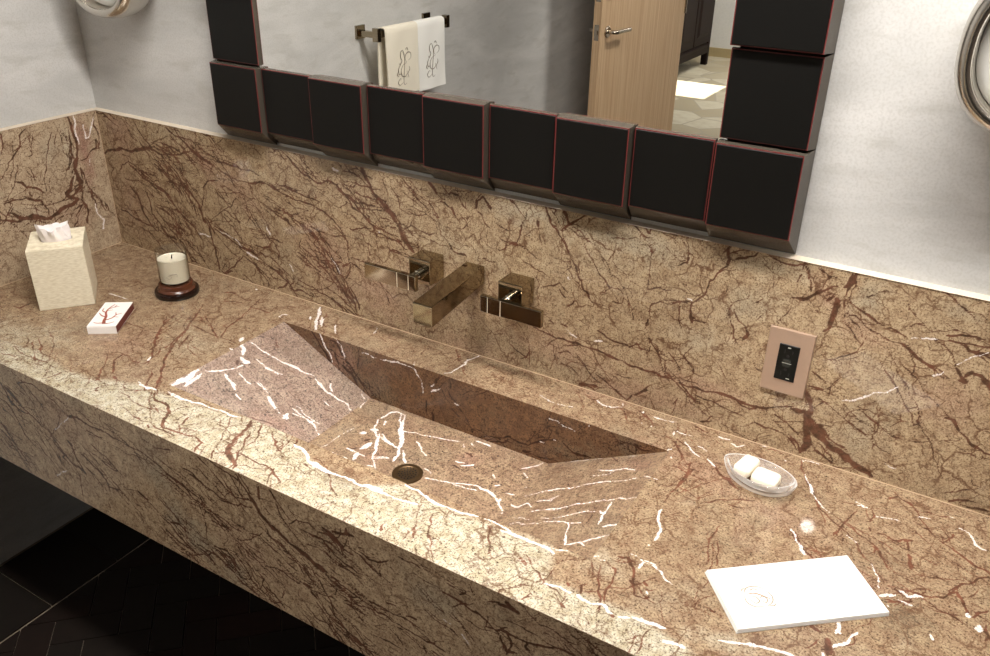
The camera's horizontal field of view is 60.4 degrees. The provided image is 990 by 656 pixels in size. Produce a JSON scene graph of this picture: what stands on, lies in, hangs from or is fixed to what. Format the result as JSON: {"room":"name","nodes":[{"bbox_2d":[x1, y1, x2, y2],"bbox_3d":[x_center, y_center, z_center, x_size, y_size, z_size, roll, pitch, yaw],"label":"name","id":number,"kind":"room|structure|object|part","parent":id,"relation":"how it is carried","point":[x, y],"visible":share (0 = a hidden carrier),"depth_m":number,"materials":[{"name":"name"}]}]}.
{"room":"bathroom","nodes":[
{"label":"bathroom","id":0,"kind":"room"},
{"bbox_2d":[0,0,95,563],"bbox_3d":[-1.930,-0.021,0.804,0.100,2.450,3.452,17,31,27],"label":"wall","id":1,"kind":"structure","parent":0,"point":[44,71],"depth_m":2.03,"materials":[{"name":"grey paint"}]},
{"bbox_2d":[0,110,121,285],"bbox_3d":[-1.152,-0.282,2.002,0.012,0.355,0.553,17,31,27],"label":"backsplash","id":2,"kind":"structure","parent":1,"relation":"attached to","point":[55,170],"depth_m":2.07,"materials":[{"name":"stone"}]},
{"bbox_2d":[0,507,365,655],"bbox_3d":[-0.769,1.433,0.802,2.840,0.085,3.600,17,31,27],"label":"floor","id":3,"kind":"structure","parent":0,"point":[94,585],"depth_m":2.12,"materials":[{"name":"grey tile"}]},
{"bbox_2d":[75,0,989,295],"bbox_3d":[0.102,-0.373,1.546,2.900,2.450,0.100,17,31,27],"label":"wall","id":4,"kind":"structure","parent":0,"point":[899,185],"depth_m":1.24,"materials":[{"name":"grey paint"}]},
{"bbox_2d":[76,0,149,17],"bbox_3d":[-0.839,-0.789,1.844,0.218,0.218,0.098,17,31,27],"label":"wall sconce","id":5,"kind":"object","parent":4,"relation":"attached to","point":[101,8],"visible":1,"depth_m":1.85,"materials":[{"name":"silver metal"}]},
{"bbox_2d":[95,0,115,6],"bbox_3d":[-0.849,-0.782,1.829,0.171,0.171,0.009,17,31,27],"label":"diffuser","id":6,"kind":"object","parent":5,"relation":"attached to","point":[98,3],"depth_m":1.87,"materials":[{"name":"white glass"}]},
{"bbox_2d":[0,242,989,655],"bbox_3d":[-0.042,0.328,1.558,2.598,0.278,0.553,17,31,27],"label":"countertop","id":7,"kind":"structure","parent":4,"relation":"attached to","point":[389,491],"depth_m":1.47,"materials":[{"name":"stone"}]},
{"bbox_2d":[25,226,96,310],"bbox_3d":[-0.997,-0.139,1.962,0.115,0.143,0.130,-9,29,-18],"label":"tissue box","id":8,"kind":"object","parent":7,"relation":"on","point":[63,275],"visible":0.84,"depth_m":1.91,"materials":[{"name":"beige stone"}]},
{"bbox_2d":[34,221,70,241],"bbox_3d":[-1.000,-0.215,1.925,0.056,0.050,0.066,19,33,30],"label":"tissue","id":9,"kind":"object","parent":8,"relation":"in","point":[54,232],"visible":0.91,"depth_m":1.91,"materials":[{"name":"white paper"}]},
{"bbox_3d":[-0.996,-0.201,1.930,0.107,0.003,0.122,-9,29,-18],"label":"lid","id":10,"kind":"part","parent":8,"relation":"part of","materials":[{"name":"beige fabric"}]},
{"bbox_2d":[87,302,133,333],"bbox_3d":[-0.850,-0.023,1.881,0.062,0.019,0.118,-1,28,-4],"label":"matchbox","id":11,"kind":"object","parent":7,"relation":"on","point":[112,316],"visible":1,"depth_m":1.86,"materials":[{"name":"white cardboard"}]},
{"bbox_2d":[87,327,115,332],"bbox_3d":[-0.850,-0.023,1.880,0.058,0.014,0.118,-1,28,-4],"label":"tray","id":12,"kind":"object","parent":11,"relation":"on","point":[90,329],"depth_m":1.83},
{"bbox_2d":[93,304,120,323],"bbox_3d":[-0.850,-0.031,1.875,0.050,0.001,0.098,-1,28,-4],"label":"print","id":13,"kind":"object","parent":11,"relation":"on","point":[105,317],"depth_m":1.87},
{"bbox_2d":[154,276,199,301],"bbox_3d":[-0.754,-0.097,2.013,0.102,0.030,0.102,17,31,27],"label":"candle stand","id":14,"kind":"object","parent":7,"relation":"on","point":[188,289],"visible":0.78,"depth_m":1.98,"materials":[{"name":"brown wood"}]},
{"bbox_2d":[155,250,189,284],"bbox_3d":[-0.753,-0.147,1.986,0.070,0.082,0.070,17,31,27],"label":"candle","id":15,"kind":"object","parent":14,"relation":"on","point":[173,267],"visible":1,"depth_m":1.97,"materials":[{"name":"white wax"}]},
{"bbox_2d":[169,322,669,559],"bbox_3d":[-0.166,0.221,1.601,0.908,0.132,0.342,17,31,27],"label":"basin","id":16,"kind":"object","parent":7,"relation":"in","point":[555,481],"depth_m":1.66,"materials":[{"name":"stone"}]},
{"bbox_2d":[724,453,796,496],"bbox_3d":[0.434,0.246,1.397,0.125,0.032,0.075,22,34,34],"label":"soap dish","id":17,"kind":"object","parent":7,"relation":"on","point":[744,480],"visible":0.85,"depth_m":1.38,"materials":[{"name":"clear glass"}]},
{"bbox_2d":[733,454,759,477],"bbox_3d":[0.420,0.230,1.417,0.029,0.020,0.047,24,36,37],"label":"soap bar","id":18,"kind":"object","parent":17,"relation":"in","point":[746,465],"visible":0.91,"depth_m":1.41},
{"bbox_2d":[751,467,780,490],"bbox_3d":[0.443,0.246,1.388,0.043,0.020,0.033,20,33,32],"label":"soap bar","id":19,"kind":"object","parent":17,"relation":"in","point":[763,476],"visible":0.98,"depth_m":1.38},
{"bbox_2d":[705,555,888,633],"bbox_3d":[0.419,0.369,1.189,0.220,0.007,0.113,-3,28,-8],"label":"towel","id":20,"kind":"object","parent":7,"relation":"on","point":[760,597],"visible":1,"depth_m":1.18,"materials":[{"name":"white fabric"}]},
{"bbox_2d":[0,107,989,300],"bbox_3d":[-0.035,-0.114,1.335,2.612,0.003,0.565,17,31,27],"label":"trim","id":21,"kind":"structure","parent":4,"relation":"attached to","point":[584,212],"depth_m":1.53,"materials":[{"name":"beige stone"}]},
{"bbox_2d":[0,111,989,516],"bbox_3d":[-0.036,0.048,1.414,2.595,0.353,0.548,17,31,27],"label":"trim","id":22,"kind":"structure","parent":4,"relation":"attached to","point":[95,111],"depth_m":1.69,"materials":[{"name":"brown stone"}]},
{"bbox_2d":[206,0,844,253],"bbox_3d":[-0.063,-0.782,1.353,1.263,1.158,0.042,17,31,27],"label":"framed mirror","id":23,"kind":"object","parent":4,"relation":"attached to","point":[700,115],"visible":1,"depth_m":1.43,"materials":[{"name":"black"}]},
{"bbox_2d":[255,0,740,140],"bbox_3d":[-0.056,-0.790,1.348,0.991,0.852,0.009,17,31,27],"label":"mirror glass","id":24,"kind":"object","parent":23,"relation":"attached to","point":[660,70],"depth_m":1.43,"materials":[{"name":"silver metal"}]},
{"bbox_2d":[95,110,989,515],"bbox_3d":[0.110,-0.062,1.626,2.598,0.355,0.012,17,31,27],"label":"backsplash","id":25,"kind":"structure","parent":4,"relation":"attached to","point":[897,392],"depth_m":1.56,"materials":[{"name":"stone"}]},
{"bbox_2d":[364,249,443,291],"bbox_3d":[-0.186,-0.126,1.732,0.142,0.057,0.082,17,31,27],"label":"tap","id":26,"kind":"object","parent":25,"relation":"attached to","point":[426,267],"visible":1,"depth_m":1.71,"materials":[{"name":"brown metal"}]},
{"bbox_3d":[-0.210,-0.104,1.714,0.128,0.034,0.011,17,31,27],"label":"lever","id":27,"kind":"part","parent":26,"relation":"part of","materials":[{"name":"brown metal"}]},
{"bbox_3d":[-0.157,-0.103,1.699,0.021,0.021,0.024,17,31,27],"label":"stem","id":28,"kind":"part","parent":26,"relation":"part of","materials":[{"name":"silver metal"}]},
{"bbox_2d":[413,262,484,327],"bbox_3d":[-0.086,-0.064,1.629,0.043,0.062,0.183,17,31,27],"label":"faucet spout","id":29,"kind":"object","parent":25,"relation":"attached to","point":[430,308],"visible":1,"depth_m":1.60,"materials":[{"name":"brown metal"}]},
{"bbox_2d":[480,272,543,327],"bbox_3d":[0.049,-0.056,1.608,0.132,0.057,0.082,17,31,27],"label":"tap","id":30,"kind":"object","parent":25,"relation":"attached to","point":[515,291],"visible":1,"depth_m":1.60,"materials":[{"name":"brown metal"}]},
{"bbox_3d":[0.022,-0.051,1.604,0.021,0.021,0.024,17,31,27],"label":"stem","id":31,"kind":"part","parent":30,"relation":"part of","materials":[{"name":"silver metal"}]},
{"bbox_3d":[0.030,-0.032,1.587,0.132,0.034,0.011,17,31,27],"label":"lever","id":32,"kind":"part","parent":30,"relation":"part of","materials":[{"name":"brown metal"}]},
{"bbox_2d":[760,324,816,398],"bbox_3d":[0.487,0.058,1.417,0.075,0.119,0.008,17,31,27],"label":"wall outlet","id":33,"kind":"object","parent":25,"relation":"attached to","point":[789,352],"visible":1,"depth_m":1.41,"materials":[{"name":"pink plastic"}]},
{"bbox_2d":[774,343,800,382],"bbox_3d":[0.486,0.058,1.416,0.033,0.067,0.002,17,31,27],"label":"receptacle","id":34,"kind":"object","parent":33,"relation":"attached to","point":[787,356],"depth_m":1.41,"materials":[{"name":"black plastic"}]},
{"bbox_2d":[954,0,989,131],"bbox_3d":[0.687,-0.337,1.035,0.218,0.218,0.098,17,31,27],"label":"wall sconce","id":35,"kind":"object","parent":4,"relation":"attached to","point":[972,62],"visible":1,"depth_m":1.06,"materials":[{"name":"silver metal"}]},
{"bbox_2d":[976,20,989,104],"bbox_3d":[0.677,-0.330,1.020,0.171,0.171,0.009,17,31,27],"label":"diffuser","id":36,"kind":"object","parent":35,"relation":"attached to","point":[983,48],"depth_m":1.06,"materials":[{"name":"white glass"}]}
]}

